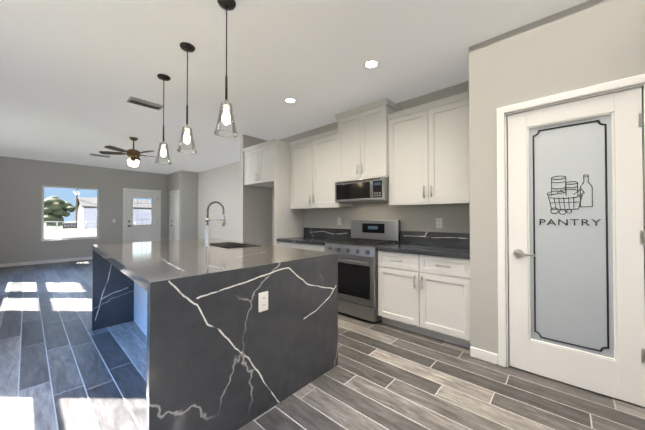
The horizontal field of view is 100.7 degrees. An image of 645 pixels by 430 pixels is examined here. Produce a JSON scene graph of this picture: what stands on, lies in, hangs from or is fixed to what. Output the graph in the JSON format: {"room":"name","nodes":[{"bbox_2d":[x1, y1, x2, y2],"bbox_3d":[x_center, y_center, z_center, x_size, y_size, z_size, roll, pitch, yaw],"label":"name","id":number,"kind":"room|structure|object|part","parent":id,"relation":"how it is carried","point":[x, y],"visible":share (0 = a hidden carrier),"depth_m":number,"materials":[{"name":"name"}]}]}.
{"room":"kitchen","nodes":[
{"label":"kitchen","id":0,"kind":"room"},
{"bbox_2d":[0,156,167,263],"bbox_3d":[-6.727,-0.065,7.900,0.120,2.720,4.110,-1,-1,42],"label":"wall","id":1,"kind":"structure","parent":0,"point":[22,181],"depth_m":7.20,"materials":[{"name":"grey paint"}]},
{"bbox_2d":[0,257,91,266],"bbox_3d":[-7.098,1.247,7.375,0.014,0.085,2.555,-1,-1,42],"label":"baseboard","id":2,"kind":"structure","parent":1,"relation":"attached to","point":[80,258],"depth_m":7.07,"materials":[{"name":"white wood"}]},
{"bbox_2d":[41,185,98,240],"bbox_3d":[-7.042,-0.045,7.521,0.130,1.488,1.185,-1,-1,42],"label":"window","id":3,"kind":"structure","parent":1,"relation":"in","point":[59,238],"depth_m":7.46,"materials":[{"name":"clear glass"}]},
{"bbox_2d":[122,188,160,242],"bbox_3d":[-5.923,0.232,8.773,0.136,2.145,1.060,-1,-1,42],"label":"door frame","id":4,"kind":"structure","parent":1,"relation":"attached to","point":[158,192],"depth_m":8.87,"materials":[{"name":"white wood"}]},
{"bbox_2d":[126,191,157,242],"bbox_3d":[-5.891,0.274,8.748,0.097,2.036,0.872,-1,-1,42],"label":"front door","id":5,"kind":"structure","parent":1,"relation":"in","point":[142,233],"depth_m":8.72,"materials":[{"name":"white paint"}]},
{"bbox_2d":[167,170,197,240],"bbox_3d":[-4.766,-0.051,9.174,1.320,2.720,0.650,-1,-1,42],"label":"wall","id":6,"kind":"structure","parent":0,"point":[185,183],"depth_m":8.70,"materials":[{"name":"grey paint"}]},
{"bbox_2d":[170,192,177,239],"bbox_3d":[-4.906,0.276,8.874,0.686,2.036,0.093,-1,-1,42],"label":"hall door","id":7,"kind":"structure","parent":6,"relation":"in","point":[174,216],"depth_m":8.90,"materials":[{"name":"white paint"}]},
{"bbox_2d":[170,190,178,239],"bbox_3d":[-4.878,0.248,8.904,0.826,2.118,0.136,-1,-1,42],"label":"door frame","id":8,"kind":"structure","parent":6,"relation":"attached to","point":[174,191],"depth_m":8.60,"materials":[{"name":"white wood"}]},
{"bbox_2d":[198,162,239,240],"bbox_3d":[-2.389,-0.071,7.382,4.850,2.720,0.120,-1,-1,42],"label":"wall","id":9,"kind":"structure","parent":0,"point":[221,184],"depth_m":7.84,"materials":[{"name":"grey paint"}]},
{"bbox_2d":[240,134,271,244],"bbox_3d":[-1.070,-0.094,5.300,0.100,2.720,1.200,-1,-1,42],"label":"wall","id":10,"kind":"structure","parent":0,"point":[255,214],"depth_m":4.99,"materials":[{"name":"grey paint"}]},
{"bbox_2d":[0,0,588,173],"bbox_3d":[-1.909,-1.519,3.985,12.900,0.100,4.900,-1,-1,42],"label":"ceiling","id":11,"kind":"structure","parent":0,"point":[75,75],"depth_m":2.65,"materials":[{"name":"white paint"}]},
{"bbox_2d":[90,154,110,157],"bbox_3d":[-5.384,-1.436,6.478,0.220,0.010,0.380,-1,-1,42],"label":"ceiling vent","id":12,"kind":"object","parent":11,"relation":"in","point":[100,155],"visible":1,"depth_m":6.44,"materials":[{"name":"metal"}]},
{"bbox_2d":[99,137,164,166],"bbox_3d":[-3.539,-1.184,5.082,1.074,0.544,1.032,-1,-1,42],"label":"ceiling fan","id":13,"kind":"object","parent":11,"relation":"hanging from","point":[134,155],"visible":0.98,"depth_m":4.98,"materials":[{"name":"gold metal"}]},
{"bbox_2d":[126,96,162,109],"bbox_3d":[-2.340,-1.469,3.538,0.220,0.010,0.380,-1,-1,42],"label":"ceiling vent","id":14,"kind":"object","parent":11,"relation":"in","point":[143,103],"visible":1,"depth_m":3.52,"materials":[{"name":"metal"}]},
{"bbox_2d":[155,74,171,164],"bbox_3d":[-1.700,-1.017,2.862,0.159,0.930,0.159,-1,-1,42],"label":"pendant light","id":15,"kind":"object","parent":11,"relation":"hanging from","point":[163,144],"visible":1,"depth_m":2.85,"materials":[{"name":"clear glass"}]},
{"bbox_3d":[-1.700,-0.662,2.858,0.159,0.220,0.159,-1,-1,42],"label":"lamp shade","id":16,"kind":"part","parent":15,"relation":"part of","materials":[{"name":"clear glass"}]},
{"bbox_2d":[177,42,196,153],"bbox_3d":[-1.192,-1.022,2.357,0.159,0.930,0.159,-1,-1,42],"label":"pendant light","id":17,"kind":"object","parent":11,"relation":"hanging from","point":[187,48],"visible":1,"depth_m":2.35,"materials":[{"name":"clear glass"}]},
{"bbox_3d":[-1.192,-0.668,2.353,0.159,0.220,0.159,-1,-1,42],"label":"lamp shade","id":18,"kind":"part","parent":17,"relation":"part of","materials":[{"name":"clear glass"}]},
{"bbox_2d":[214,0,237,137],"bbox_3d":[-0.671,-1.028,1.868,0.159,0.930,0.159,-1,-1,42],"label":"pendant light","id":19,"kind":"object","parent":11,"relation":"hanging from","point":[228,5],"visible":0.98,"depth_m":1.86,"materials":[{"name":"clear glass"}]},
{"bbox_3d":[-0.671,-0.673,1.864,0.159,0.220,0.159,-1,-1,42],"label":"lamp shade","id":20,"kind":"part","parent":19,"relation":"part of","materials":[{"name":"clear glass"}]},
{"bbox_2d":[284,98,295,102],"bbox_3d":[-0.416,-1.471,3.444,0.156,0.008,0.156,-1,-1,42],"label":"recessed light","id":21,"kind":"object","parent":11,"relation":"in","point":[289,100],"visible":1,"depth_m":3.44,"materials":[{"name":"white plastic"}]},
{"bbox_2d":[363,60,378,68],"bbox_3d":[0.481,-1.480,2.632,0.156,0.008,0.156,-1,-1,42],"label":"recessed light","id":22,"kind":"object","parent":11,"relation":"in","point":[370,64],"visible":1,"depth_m":2.63,"materials":[{"name":"white plastic"}]},
{"bbox_2d":[0,259,644,429],"bbox_3d":[-1.909,1.300,3.953,12.900,0.100,4.900,-1,-1,42],"label":"floor","id":23,"kind":"structure","parent":0,"point":[63,366],"depth_m":1.95,"materials":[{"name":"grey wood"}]},
{"bbox_2d":[120,258,337,429],"bbox_3d":[-1.065,0.804,2.686,2.318,0.865,1.069,-1,-1,42],"label":"kitchen island","id":24,"kind":"object","parent":23,"relation":"on","point":[223,353],"depth_m":1.58,"materials":[{"name":"grey stone"}]},
{"bbox_2d":[92,238,337,293],"bbox_3d":[-1.187,0.345,2.556,2.416,0.051,1.452,-1,-1,42],"label":"island countertop","id":25,"kind":"structure","parent":24,"relation":"on","point":[148,265],"depth_m":1.97,"materials":[{"name":"black stone"}]},
{"bbox_2d":[203,201,225,246],"bbox_3d":[-1.125,0.088,2.784,0.110,0.467,0.226,-1,-1,42],"label":"pull-down faucet","id":26,"kind":"object","parent":25,"relation":"on","point":[207,231],"visible":1,"depth_m":2.70,"materials":[{"name":"silver metal"}]},
{"bbox_2d":[258,291,267,311],"bbox_3d":[-0.364,0.534,1.651,0.009,0.118,0.072,-1,-1,42],"label":"outlet","id":27,"kind":"object","parent":24,"relation":"attached to","point":[262,301],"visible":1,"depth_m":1.65,"materials":[{"name":"white plastic"}]},
{"bbox_2d":[242,139,303,245],"bbox_3d":[-0.881,0.034,4.745,0.916,2.450,0.662,-1,-1,42],"label":"cabinet","id":28,"kind":"object","parent":23,"relation":"on","point":[267,164],"visible":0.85,"depth_m":4.40,"materials":[{"name":"white paint"}]},
{"bbox_2d":[278,241,324,251],"bbox_3d":[-0.142,0.832,4.094,1.034,0.840,0.623,-1,-1,42],"label":"base cabinet","id":29,"kind":"object","parent":23,"relation":"on","point":[305,246],"visible":0.02,"depth_m":3.86,"materials":[{"name":"white paint"}]},
{"bbox_2d":[277,228,469,258],"bbox_3d":[0.500,0.306,3.527,2.754,0.200,0.612,-1,-1,42],"label":"countertop","id":30,"kind":"structure","parent":29,"relation":"on","point":[449,244],"depth_m":3.17,"materials":[{"name":"black stone"}]},
{"bbox_2d":[324,220,399,322],"bbox_3d":[0.498,0.655,3.462,0.754,1.180,0.699,-1,-1,42],"label":"gas range","id":31,"kind":"object","parent":23,"relation":"on","point":[357,251],"visible":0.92,"depth_m":3.22,"materials":[{"name":"silver metal"}]},
{"bbox_2d":[378,251,469,347],"bbox_3d":[1.164,0.819,2.914,0.954,0.840,0.623,-1,-1,42],"label":"base cabinet","id":32,"kind":"object","parent":23,"relation":"on","point":[428,295],"visible":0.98,"depth_m":2.67,"materials":[{"name":"white paint"}]},
{"bbox_2d":[272,81,469,244],"bbox_3d":[0.450,-0.108,4.074,3.800,2.720,0.120,-1,-1,42],"label":"wall","id":33,"kind":"structure","parent":0,"point":[455,217],"depth_m":3.44,"materials":[{"name":"grey paint"}]},
{"bbox_2d":[289,129,352,208],"bbox_3d":[-0.055,-0.650,4.205,1.036,1.093,0.367,-1,-1,42],"label":"upper cabinet","id":34,"kind":"object","parent":33,"relation":"attached to","point":[313,169],"visible":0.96,"depth_m":4.06,"materials":[{"name":"white paint"}]},
{"bbox_2d":[337,217,340,224],"bbox_3d":[0.258,0.098,4.157,0.072,0.118,0.009,-1,-1,42],"label":"outlet","id":35,"kind":"object","parent":33,"relation":"attached to","point":[338,220],"visible":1,"depth_m":4.16,"materials":[{"name":"white plastic"}]},
{"bbox_2d":[335,98,401,181],"bbox_3d":[0.600,-0.925,3.592,0.794,0.938,0.402,-1,-1,42],"label":"upper cabinet","id":36,"kind":"object","parent":33,"relation":"attached to","point":[363,144],"visible":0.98,"depth_m":3.43,"materials":[{"name":"white paint"}]},
{"bbox_2d":[335,177,388,203],"bbox_3d":[0.577,-0.311,3.560,0.754,0.285,0.469,-1,-1,42],"label":"over-the-range microwave","id":37,"kind":"object","parent":36,"relation":"attached to","point":[371,190],"visible":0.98,"depth_m":3.38,"materials":[{"name":"silver metal"}]},
{"bbox_2d":[387,91,469,205],"bbox_3d":[1.249,-0.664,3.026,0.956,1.093,0.367,-1,-1,42],"label":"upper cabinet","id":38,"kind":"object","parent":33,"relation":"attached to","point":[429,153],"visible":0.9,"depth_m":2.90,"materials":[{"name":"white paint"}]},
{"bbox_2d":[436,218,441,227],"bbox_3d":[1.374,0.096,3.148,0.072,0.118,0.009,-1,-1,42],"label":"outlet","id":39,"kind":"object","parent":33,"relation":"attached to","point":[438,222],"visible":1,"depth_m":3.15,"materials":[{"name":"white plastic"}]},
{"bbox_2d":[469,0,644,366],"bbox_3d":[2.377,-0.138,1.456,2.810,2.720,0.120,-1,-1,42],"label":"wall","id":40,"kind":"structure","parent":0,"point":[589,43],"depth_m":2.12,"materials":[{"name":"grey paint"}]},
{"bbox_2d":[496,74,644,366],"bbox_3d":[1.800,0.172,1.963,0.856,2.113,0.136,-1,-1,42],"label":"door frame","id":41,"kind":"structure","parent":40,"relation":"attached to","point":[502,256],"depth_m":2.17,"materials":[{"name":"white wood"}]},
{"bbox_2d":[508,87,644,406],"bbox_3d":[1.773,0.200,1.922,0.722,2.031,0.094,-1,-1,42],"label":"pantry door","id":42,"kind":"structure","parent":40,"relation":"in","point":[576,306],"depth_m":1.90,"materials":[{"name":"white paint"}]},
{"bbox_2d":[540,219,600,225],"bbox_3d":[1.792,0.053,1.945,0.330,0.045,0.002,-1,-1,42],"label":"lettering","id":43,"kind":"object","parent":42,"relation":"attached to","point":[566,223],"depth_m":1.94,"materials":[{"name":"black paint"}]},
{"bbox_3d":[1.790,0.141,1.948,0.464,1.661,0.013,-1,-1,42],"label":"frosted glass","id":44,"kind":"part","parent":42,"relation":"part of","materials":[{"name":"white glass"}]},
{"label":"outside","id":45,"kind":"structure","parent":0,"visible":0},
{"bbox_2d":[44,222,96,238],"bbox_3d":[-40.871,2.159,36.674,170.000,0.120,160.000,-1,-1,42],"label":"ground","id":46,"kind":"structure","parent":45,"point":[80,232],"depth_m":31.11,"materials":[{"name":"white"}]},
{"bbox_2d":[44,196,75,225],"bbox_3d":[-56.124,-0.573,55.492,6.865,6.898,7.133,-1,-1,42],"label":"tree","id":47,"kind":"object","parent":46,"relation":"on","point":[62,209],"depth_m":54.29,"materials":[{"name":"green plant"}]},
{"bbox_2d":[63,223,76,229],"bbox_3d":[-35.157,1.625,37.244,0.120,1.000,1.500,-1,-1,42],"label":"sign","id":48,"kind":"object","parent":46,"relation":"on","point":[69,225],"depth_m":37.21,"materials":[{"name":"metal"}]},
{"bbox_2d":[76,189,77,222],"bbox_3d":[-42.782,-2.770,46.545,0.260,10.000,2.000,-1,-1,42],"label":"utility pole","id":49,"kind":"object","parent":46,"relation":"on","point":[77,205],"depth_m":46.57,"materials":[{"name":"wood"}]},
{"bbox_2d":[44,221,144,229],"bbox_3d":[-38.645,1.471,34.669,0.100,1.250,90.000,-1,-1,42],"label":"fence","id":50,"kind":"object","parent":46,"relation":"on","point":[85,225],"depth_m":38.31,"materials":[{"name":"metal"}]},
{"bbox_2d":[75,197,150,227],"bbox_3d":[-39.451,-0.419,51.098,9.600,5.400,10.800,-1,-1,42],"label":"house","id":51,"kind":"structure","parent":46,"relation":"on","point":[144,212],"depth_m":48.21,"materials":[{"name":"grey"}]}
]}

